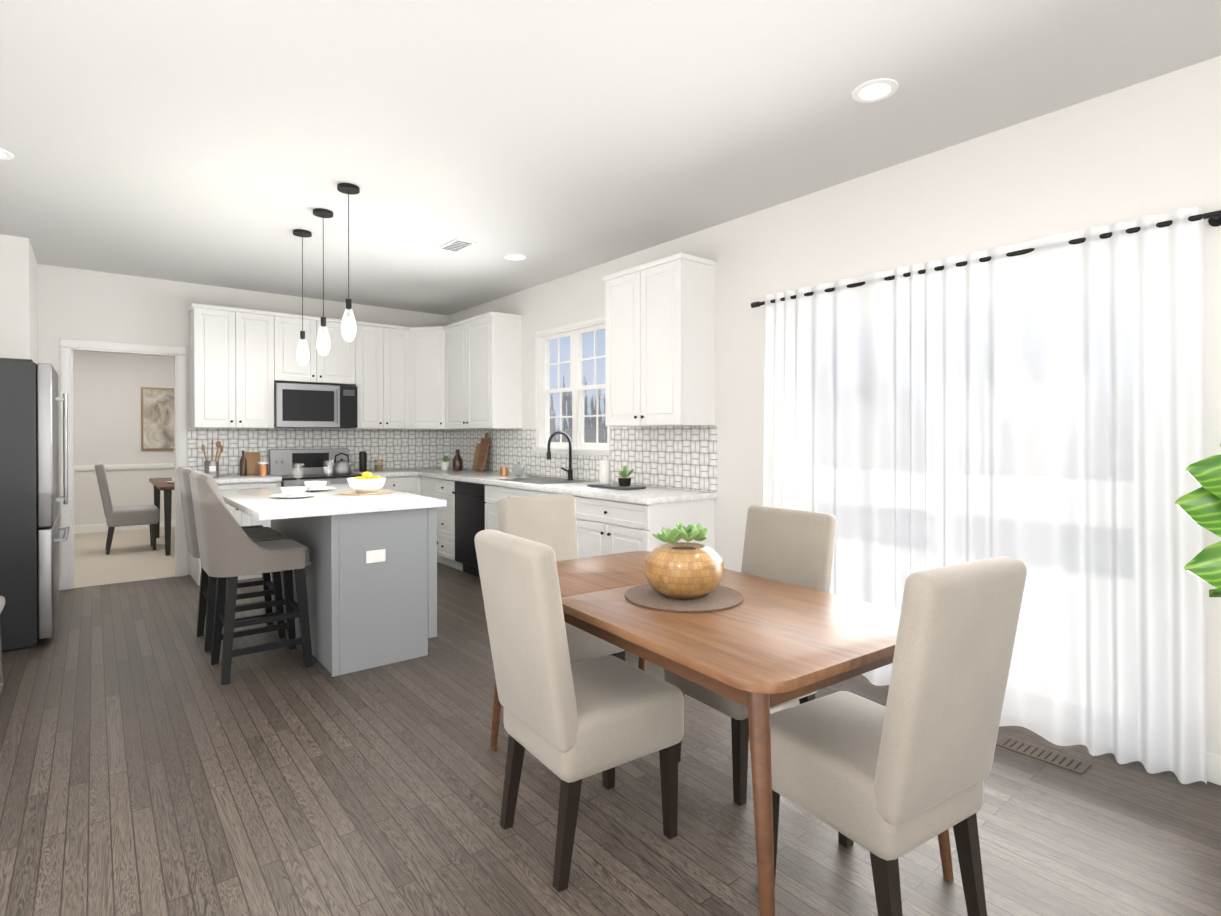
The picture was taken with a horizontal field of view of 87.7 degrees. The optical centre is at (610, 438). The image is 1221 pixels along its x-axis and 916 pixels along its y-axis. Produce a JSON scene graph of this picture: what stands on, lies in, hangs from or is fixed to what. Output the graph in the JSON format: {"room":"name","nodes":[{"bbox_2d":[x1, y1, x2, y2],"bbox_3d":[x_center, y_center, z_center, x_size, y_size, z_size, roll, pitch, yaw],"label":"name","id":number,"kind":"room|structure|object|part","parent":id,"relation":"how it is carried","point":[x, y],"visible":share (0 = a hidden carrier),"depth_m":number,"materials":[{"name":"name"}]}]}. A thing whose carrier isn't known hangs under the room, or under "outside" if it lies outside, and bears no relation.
{"room":"dining room and kitchen","nodes":[
{"label":"dining room and kitchen","id":0,"kind":"room"},
{"bbox_2d":[0,256,3,357],"bbox_3d":[-4.600,-0.080,4.377,0.660,2.740,0.120,0,0,-39],"label":"wall","id":1,"kind":"structure","parent":0,"point":[1,257],"depth_m":4.52,"materials":[{"name":"white paint"}]},
{"bbox_2d":[0,234,39,363],"bbox_3d":[-4.527,-0.084,4.906,0.120,2.740,0.850,0,0,-39],"label":"wall","id":2,"kind":"structure","parent":0,"point":[21,268],"depth_m":4.58,"materials":[{"name":"white paint"}]},
{"bbox_2d":[74,526,175,587],"bbox_3d":[-5.594,1.320,7.276,5.200,0.104,4.100,0,0,-39],"label":"floor carpet","id":3,"kind":"object","parent":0,"point":[133,556],"visible":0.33,"depth_m":6.75,"materials":[{"name":"beige carpet"}]},
{"bbox_2d":[95,462,158,554],"bbox_3d":[-5.492,0.771,7.226,0.570,1.007,0.435,0,0,-39],"label":"chair","id":4,"kind":"object","parent":3,"relation":"on","point":[132,515],"visible":0.98,"depth_m":7.04,"materials":[{"name":"grey fabric"}]},
{"bbox_2d":[149,478,174,555],"bbox_3d":[-4.988,0.889,7.765,0.950,0.760,1.700,0,0,-39],"label":"table","id":5,"kind":"object","parent":3,"relation":"on","point":[159,484],"visible":0.35,"depth_m":6.91,"materials":[{"name":"brown wood"}]},
{"bbox_2d":[40,264,447,576],"bbox_3d":[-4.141,-0.090,5.883,5.550,2.740,0.120,0,0,-39],"label":"wall","id":6,"kind":"structure","parent":0,"point":[76,304],"depth_m":6.74,"materials":[{"name":"white paint"}]},
{"bbox_2d":[60,339,186,589],"bbox_3d":[-4.351,0.216,5.715,0.890,2.130,0.156,0,0,-39],"label":"door frame","id":7,"kind":"structure","parent":6,"relation":"attached to","point":[68,347],"depth_m":5.58,"materials":[{"name":"white"}]},
{"bbox_2d":[74,463,173,470],"bbox_3d":[-6.753,0.388,8.698,4.800,0.070,0.022,0,0,-39],"label":"trim","id":8,"kind":"structure","parent":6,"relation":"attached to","point":[122,466],"depth_m":8.75,"materials":[{"name":"white"}]},
{"bbox_2d":[74,519,174,533],"bbox_3d":[-6.755,1.208,8.705,4.800,0.110,0.015,0,0,-39],"label":"baseboard","id":9,"kind":"structure","parent":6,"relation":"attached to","point":[80,529],"depth_m":8.60,"materials":[{"name":"white wood"}]},
{"bbox_2d":[141,387,173,449],"bbox_3d":[-6.361,-0.279,9.004,0.460,0.880,0.030,0,0,-39],"label":"wall art","id":10,"kind":"object","parent":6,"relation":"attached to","point":[157,418],"visible":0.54,"depth_m":8.96,"materials":[{"name":"beige paper"}]},
{"bbox_2d":[188,303,243,427],"bbox_3d":[-3.692,-0.657,5.954,0.381,1.116,0.329,0,0,-39],"label":"upper cabinet","id":11,"kind":"object","parent":6,"relation":"attached to","point":[216,332],"depth_m":5.83,"materials":[{"name":"white wood"}]},
{"bbox_2d":[244,309,283,427],"bbox_3d":[-3.461,-0.659,6.141,0.438,1.116,0.329,0,0,-39],"label":"upper cabinet","id":12,"kind":"object","parent":6,"relation":"attached to","point":[263,330],"depth_m":6.05,"materials":[{"name":"white wood"}]},
{"bbox_2d":[284,313,323,384],"bbox_3d":[-3.166,-0.891,6.379,0.436,0.655,0.329,0,0,-39],"label":"upper cabinet","id":13,"kind":"object","parent":6,"relation":"attached to","point":[313,372],"depth_m":6.28,"materials":[{"name":"white wood"}]},
{"bbox_2d":[274,383,356,427],"bbox_3d":[-3.006,-0.326,6.443,0.752,0.425,0.435,0,0,-39],"label":"microwave","id":14,"kind":"object","parent":13,"relation":"attached to","point":[296,405],"visible":0.98,"depth_m":6.28,"materials":[{"name":"silver metal"}]},
{"bbox_2d":[187,428,446,474],"bbox_3d":[-2.956,0.123,6.764,2.580,0.453,0.008,0,0,-39],"label":"backsplash","id":15,"kind":"structure","parent":6,"relation":"attached to","point":[398,448],"depth_m":6.74,"materials":[{"name":"white tile"}]},
{"bbox_2d":[324,318,355,385],"bbox_3d":[-2.915,-0.892,6.583,0.437,0.655,0.329,0,0,-39],"label":"upper cabinet","id":16,"kind":"object","parent":6,"relation":"attached to","point":[340,362],"depth_m":6.49,"materials":[{"name":"white wood"}]},
{"bbox_2d":[340,321,375,428],"bbox_3d":[-2.635,-0.663,6.812,0.399,1.116,0.329,0,0,-39],"label":"upper cabinet","id":17,"kind":"object","parent":6,"relation":"attached to","point":[366,331],"depth_m":6.66,"materials":[{"name":"white wood"}]},
{"bbox_2d":[376,323,403,428],"bbox_3d":[-2.408,-0.664,6.973,0.382,1.116,0.364,0,0,-39],"label":"upper cabinet","id":18,"kind":"object","parent":6,"relation":"attached to","point":[389,338],"depth_m":6.82,"materials":[{"name":"white wood"}]},
{"bbox_2d":[0,562,1220,915],"bbox_3d":[-0.225,1.355,1.909,4.770,0.100,11.000,0,0,-39],"label":"floor","id":19,"kind":"structure","parent":0,"point":[150,764],"depth_m":2.23,"materials":[{"name":"grey wood"}]},
{"bbox_2d":[0,596,4,692],"bbox_3d":[-3.169,0.855,2.953,0.480,0.876,0.564,0,0,-39],"label":"chair","id":20,"kind":"object","parent":19,"relation":"on","point":[2,601],"visible":0.98,"depth_m":3.29,"materials":[{"name":"grey fabric"}]},
{"bbox_2d":[0,358,69,651],"bbox_3d":[-4.101,0.402,4.044,0.991,1.780,0.911,0,0,-39],"label":"refrigerator","id":21,"kind":"object","parent":19,"relation":"on","point":[30,498],"visible":1,"depth_m":3.90,"materials":[{"name":"grey metal"}]},
{"bbox_2d":[177,467,285,651],"bbox_3d":[-2.454,0.737,4.115,0.551,1.113,0.528,0,0,-39],"label":"counter stool","id":22,"kind":"object","parent":19,"relation":"on","point":[207,593],"visible":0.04,"depth_m":4.04,"materials":[{"name":"fabric"}]},
{"bbox_2d":[191,482,280,584],"bbox_3d":[-3.497,0.838,5.934,0.647,0.884,0.619,0,0,-39],"label":"base cabinet","id":23,"kind":"object","parent":19,"relation":"on","point":[243,519],"depth_m":5.72,"materials":[{"name":"white wood"}]},
{"bbox_2d":[213,474,281,483],"bbox_3d":[-3.497,0.375,5.916,0.669,0.040,0.644,0,0,-39],"label":"countertop","id":24,"kind":"structure","parent":23,"relation":"on","point":[252,478],"depth_m":5.78,"materials":[{"name":"white stone"}]},
{"bbox_2d":[201,439,222,476],"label":"utensil holder","id":25,"kind":"object","parent":24,"relation":"on","point":[211,467],"depth_m":5.82,"materials":[{"name":"silver metal"}]},
{"bbox_2d":[240,450,268,475],"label":"decor","id":26,"kind":"object","parent":24,"relation":"on","point":[251,463],"depth_m":6.11,"materials":[{"name":"brown wood"}]},
{"bbox_2d":[359,451,366,471],"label":"canister","id":27,"kind":"object","parent":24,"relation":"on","point":[362,454],"depth_m":6.70,"materials":[{"name":"black metal"}]},
{"bbox_2d":[189,471,312,684],"bbox_3d":[-2.038,0.740,3.602,0.551,1.113,0.528,0,0,-39],"label":"counter stool","id":28,"kind":"object","parent":19,"relation":"on","point":[230,551],"visible":1,"depth_m":3.42,"materials":[{"name":"fabric"}]},
{"bbox_2d":[269,448,361,486],"bbox_3d":[-2.903,0.693,6.321,0.752,1.170,0.708,0,0,-39],"label":"range","id":29,"kind":"object","parent":19,"relation":"on","point":[282,462],"visible":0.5,"depth_m":6.42,"materials":[{"name":"silver metal"}]},
{"bbox_2d":[332,453,355,474],"bbox_3d":[-2.665,0.249,6.362,0.227,0.223,0.184,0,0,-39],"label":"kettle","id":30,"kind":"object","parent":29,"relation":"on","point":[341,467],"visible":0.94,"depth_m":6.29,"materials":[{"name":"silver metal"}]},
{"bbox_2d":[271,508,437,676],"bbox_3d":[-1.764,0.848,4.264,0.638,0.884,1.598,0,0,-39],"label":"kitchen island","id":31,"kind":"object","parent":19,"relation":"on","point":[371,575],"depth_m":3.64,"materials":[{"name":"grey painted wood"}]},
{"bbox_2d":[220,484,446,519],"bbox_3d":[-1.905,0.385,4.155,1.000,0.038,1.705,0,0,-39],"label":"island countertop","id":32,"kind":"structure","parent":31,"relation":"on","point":[257,503],"depth_m":3.70,"materials":[{"name":"white stone"}]},
{"bbox_2d":[270,461,393,498],"bbox_3d":[-1.942,0.264,4.315,0.755,0.200,0.810,0,0,-39],"label":"dishes","id":33,"kind":"object","parent":32,"relation":"on","point":[366,483],"visible":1,"depth_m":4.19,"materials":[{"name":"white ceramic"}]},
{"bbox_2d":[382,476,414,493],"bbox_3d":[-2.431,0.832,6.799,0.568,0.884,0.619,0,0,-39],"label":"base cabinet","id":34,"kind":"object","parent":19,"relation":"on","point":[406,484],"depth_m":6.62,"materials":[{"name":"white wood"}]},
{"bbox_2d":[415,476,434,497],"bbox_3d":[-1.689,0.833,6.772,0.665,0.884,0.399,0,0,-39],"label":"base cabinet","id":35,"kind":"object","parent":19,"relation":"on","point":[424,486],"depth_m":6.65,"materials":[{"name":"white wood"}]},
{"bbox_2d":[352,469,416,476],"bbox_3d":[-2.444,0.370,6.771,0.518,0.040,0.644,0,0,-39],"label":"countertop","id":36,"kind":"structure","parent":35,"relation":"on","point":[396,472],"depth_m":6.61,"materials":[{"name":"white stone"}]},
{"bbox_2d":[374,459,382,470],"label":"jar","id":37,"kind":"object","parent":36,"relation":"on","point":[377,467],"depth_m":6.79,"materials":[{"name":"brown glass"}]},
{"bbox_2d":[435,478,478,570],"bbox_3d":[-1.401,0.834,6.455,0.619,0.884,0.454,0,0,-39],"label":"base cabinet","id":38,"kind":"object","parent":19,"relation":"on","point":[444,488],"depth_m":6.23,"materials":[{"name":"white wood"}]},
{"bbox_2d":[452,481,485,576],"bbox_3d":[-1.087,0.844,6.021,0.641,0.872,0.607,0,0,-39],"label":"dishwasher","id":39,"kind":"object","parent":19,"relation":"on","point":[470,502],"visible":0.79,"depth_m":5.87,"materials":[{"name":"black metal"}]},
{"bbox_2d":[484,484,534,530],"bbox_3d":[-0.566,0.841,5.426,0.619,0.884,0.966,0,0,-39],"label":"base cabinet","id":40,"kind":"object","parent":19,"relation":"on","point":[493,493],"depth_m":5.46,"materials":[{"name":"white wood"}]},
{"bbox_2d":[535,491,557,495],"bbox_3d":[-0.168,0.844,4.935,0.619,0.884,0.523,0,0,-39],"label":"base cabinet","id":41,"kind":"object","parent":19,"relation":"on","point":[536,492],"depth_m":4.88,"materials":[{"name":"white wood"}]},
{"bbox_2d":[496,494,624,663],"bbox_3d":[-0.240,0.797,3.084,0.435,1.006,0.570,0,0,-35],"label":"dining chair","id":42,"kind":"object","parent":19,"relation":"on","point":[549,520],"visible":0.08,"depth_m":3.21,"materials":[{"name":"fabric"}]},
{"bbox_2d":[475,529,683,891],"bbox_3d":[-0.102,0.803,2.095,0.570,1.006,0.435,0,0,-35],"label":"dining chair","id":43,"kind":"object","parent":19,"relation":"on","point":[569,724],"visible":1,"depth_m":1.93,"materials":[{"name":"fabric"}]},
{"bbox_2d":[573,495,714,557],"bbox_3d":[0.199,0.847,4.484,0.619,0.884,0.866,0,0,-39],"label":"base cabinet","id":44,"kind":"object","parent":19,"relation":"on","point":[606,527],"depth_m":4.21,"materials":[{"name":"white wood"}]},
{"bbox_2d":[413,468,716,504],"bbox_3d":[-0.856,0.375,5.757,0.648,0.043,4.219,0,0,-39],"label":"countertop","id":45,"kind":"structure","parent":44,"relation":"on","point":[648,495],"depth_m":4.82,"materials":[{"name":"white stone"}]},
{"bbox_2d":[440,450,462,470],"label":"bottle","id":46,"kind":"object","parent":45,"relation":"on","point":[457,462],"depth_m":6.90,"materials":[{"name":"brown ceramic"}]},
{"bbox_2d":[472,432,489,471],"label":"cutting board","id":47,"kind":"object","parent":45,"relation":"on","point":[480,458],"depth_m":6.72,"materials":[{"name":"brown wood"}]},
{"bbox_2d":[500,462,525,476],"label":"vase","id":48,"kind":"object","parent":45,"relation":"on","point":[518,470],"depth_m":5.87,"materials":[{"name":"white ceramic"}]},
{"bbox_2d":[547,431,573,479],"bbox_3d":[-0.450,0.146,5.449,0.271,0.421,0.135,0,0,-39],"label":"faucet","id":49,"kind":"object","parent":45,"relation":"on","point":[570,473],"visible":0.98,"depth_m":5.47,"materials":[{"name":"black metal"}]},
{"bbox_2d":[587,460,645,489],"label":"decorative tray set","id":50,"kind":"object","parent":45,"relation":"on","point":[604,465],"depth_m":4.66,"materials":[{"name":"white ceramic"}]},
{"bbox_2d":[490,551,953,915],"bbox_3d":[0.257,0.927,2.272,0.850,0.754,1.518,0,0,-35],"label":"dining table","id":51,"kind":"object","parent":19,"relation":"on","point":[762,648],"visible":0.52,"depth_m":1.81,"materials":[{"name":"brown wood"}]},
{"bbox_2d":[625,522,743,611],"bbox_3d":[0.255,0.422,2.219,0.410,0.254,0.410,0,0,-39],"label":"centerpiece","id":52,"kind":"object","parent":51,"relation":"on","point":[687,576],"visible":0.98,"depth_m":2.13,"materials":[{"name":"tile"}]},
{"bbox_2d":[664,505,836,805],"bbox_3d":[0.558,0.800,2.556,0.570,1.006,0.435,0,0,-35],"label":"dining chair","id":53,"kind":"object","parent":19,"relation":"on","point":[790,546],"visible":0.31,"depth_m":2.55,"materials":[{"name":"fabric"}]},
{"bbox_2d":[770,556,1026,915],"bbox_3d":[0.734,0.805,1.745,0.435,1.006,0.570,0,0,-32],"label":"dining chair","id":54,"kind":"object","parent":19,"relation":"on","point":[907,768],"visible":0.83,"depth_m":1.55,"materials":[{"name":"fabric"}]},
{"bbox_2d":[996,736,1090,774],"bbox_3d":[1.771,1.297,2.615,0.110,0.008,0.310,0,0,-39],"label":"floor vent","id":55,"kind":"object","parent":19,"relation":"in","point":[1052,758],"visible":0.98,"depth_m":2.60,"materials":[{"name":"brown"}]},
{"bbox_2d":[1174,444,1220,596],"bbox_3d":[2.106,0.525,1.933,0.538,1.560,0.332,0,0,12],"label":"leaf plant","id":56,"kind":"object","parent":19,"relation":"on","point":[1200,506],"visible":1,"depth_m":2.07,"materials":[{"name":"green plant"}]},
{"bbox_2d":[0,0,1220,315],"bbox_3d":[-1.875,-1.493,3.193,6.050,0.100,15.300,0,0,-39],"label":"ceiling","id":57,"kind":"structure","parent":0,"point":[222,142],"depth_m":2.83,"materials":[{"name":"white paint"}]},
{"bbox_2d":[0,148,13,159],"bbox_3d":[-3.115,-1.439,3.191,0.180,0.008,0.180,0,0,-39],"label":"recessed light","id":58,"kind":"object","parent":57,"relation":"in","point":[5,155],"visible":0.98,"depth_m":3.23,"materials":[{"name":"white plastic"}]},
{"bbox_2d":[293,229,308,365],"bbox_3d":[-2.159,-0.980,4.459,0.119,0.939,0.119,0,0,42],"label":"pendant light","id":59,"kind":"object","parent":57,"relation":"hanging from","point":[302,233],"depth_m":4.45,"materials":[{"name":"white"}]},
{"bbox_2d":[307,208,330,356],"bbox_3d":[-1.832,-0.988,4.056,0.119,0.919,0.119,0,0,42],"label":"pendant light","id":60,"kind":"object","parent":57,"relation":"hanging from","point":[319,212],"depth_m":4.05,"materials":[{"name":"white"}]},
{"bbox_2d":[331,183,359,341],"bbox_3d":[-1.504,-1.001,3.652,0.119,0.889,0.119,0,0,42],"label":"pendant light","id":61,"kind":"object","parent":57,"relation":"hanging from","point":[349,188],"depth_m":3.65,"materials":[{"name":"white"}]},
{"bbox_2d":[438,238,475,252],"bbox_3d":[-1.153,-1.447,4.772,0.160,0.011,0.320,0,0,-39],"label":"ceiling vent","id":62,"kind":"object","parent":57,"relation":"in","point":[456,245],"visible":1,"depth_m":4.75,"materials":[{"name":"white metal"}]},
{"bbox_2d":[504,254,525,260],"bbox_3d":[-0.765,-1.450,5.087,0.180,0.008,0.180,0,0,-39],"label":"recessed light","id":63,"kind":"object","parent":57,"relation":"in","point":[516,257],"visible":1,"depth_m":5.08,"materials":[{"name":"white plastic"}]},
{"bbox_2d":[852,78,898,102],"bbox_3d":[1.091,-1.435,2.626,0.180,0.008,0.180,0,0,-39],"label":"recessed light","id":64,"kind":"object","parent":57,"relation":"in","point":[875,90],"visible":1,"depth_m":2.62,"materials":[{"name":"white plastic"}]},
{"bbox_2d":[448,56,1220,755],"bbox_3d":[1.517,-0.075,3.444,0.120,2.740,11.040,0,0,-39],"label":"wall","id":65,"kind":"structure","parent":0,"point":[1152,146],"depth_m":3.16,"materials":[{"name":"white paint"}]},
{"bbox_2d":[404,326,443,428],"bbox_3d":[-1.983,-0.665,7.125,0.666,1.116,0.665,0,0,-39],"label":"upper cabinet","id":66,"kind":"object","parent":65,"relation":"attached to","point":[423,346],"depth_m":6.93,"materials":[{"name":"white wood"}]},
{"bbox_2d":[444,319,467,428],"bbox_3d":[-1.518,-0.663,6.792,0.364,1.116,0.632,0,0,-39],"label":"upper cabinet","id":67,"kind":"object","parent":65,"relation":"attached to","point":[455,334],"depth_m":6.69,"materials":[{"name":"white wood"}]},
{"bbox_2d":[468,311,521,428],"bbox_3d":[-1.190,-0.660,6.416,0.329,1.116,0.591,0,0,-39],"label":"upper cabinet","id":68,"kind":"object","parent":65,"relation":"attached to","point":[494,338],"depth_m":6.21,"materials":[{"name":"white wood"}]},
{"bbox_2d":[533,316,611,455],"bbox_3d":[-0.318,-0.438,5.674,0.154,1.150,1.170,0,0,-39],"label":"kitchen window","id":69,"kind":"structure","parent":65,"relation":"in","point":[576,388],"depth_m":5.69,"materials":[{"name":"white wood"}]},
{"bbox_2d":[447,426,716,491],"bbox_3d":[-0.608,0.128,5.957,0.008,0.453,4.219,0,0,-39],"label":"backsplash","id":70,"kind":"structure","parent":65,"relation":"attached to","point":[680,457],"depth_m":5.02,"materials":[{"name":"white tile"}]},
{"bbox_2d":[604,268,631,426],"bbox_3d":[0.229,-0.650,4.668,0.329,1.116,0.451,0,0,-39],"label":"upper cabinet","id":71,"kind":"object","parent":65,"relation":"attached to","point":[618,286],"depth_m":4.62,"materials":[{"name":"white wood"}]},
{"bbox_2d":[632,253,716,426],"bbox_3d":[0.442,-0.648,4.405,0.329,1.116,0.451,0,0,-39],"label":"upper cabinet","id":72,"kind":"object","parent":65,"relation":"attached to","point":[659,344],"depth_m":4.26,"materials":[{"name":"white wood"}]},
{"bbox_2d":[751,205,1220,783],"bbox_3d":[1.587,0.209,3.135,0.157,2.153,2.190,0,0,-39],"label":"sheer curtain","id":73,"kind":"object","parent":65,"relation":"hanging from","point":[1037,407],"visible":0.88,"depth_m":2.74,"materials":[{"name":"white fabric"}]},
{"bbox_3d":[1.605,-0.828,3.144,0.110,0.050,2.190,0,0,-39],"label":"curtain rod","id":74,"kind":"part","parent":73,"relation":"part of","materials":[{"name":"black metal"}]},
{"bbox_2d":[1207,752,1220,785],"bbox_3d":[3.554,1.256,0.836,0.015,0.110,4.110,0,0,-39],"label":"baseboard","id":75,"kind":"structure","parent":65,"relation":"attached to","point":[1213,767],"depth_m":2.40,"materials":[{"name":"white wood"}]},
{"label":"outside","id":76,"kind":"structure","parent":0,"visible":0},
{"bbox_2d":[550,329,606,442],"bbox_3d":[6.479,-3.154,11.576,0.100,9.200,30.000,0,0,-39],"label":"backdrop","id":77,"kind":"structure","parent":76,"point":[587,402],"depth_m":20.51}
]}

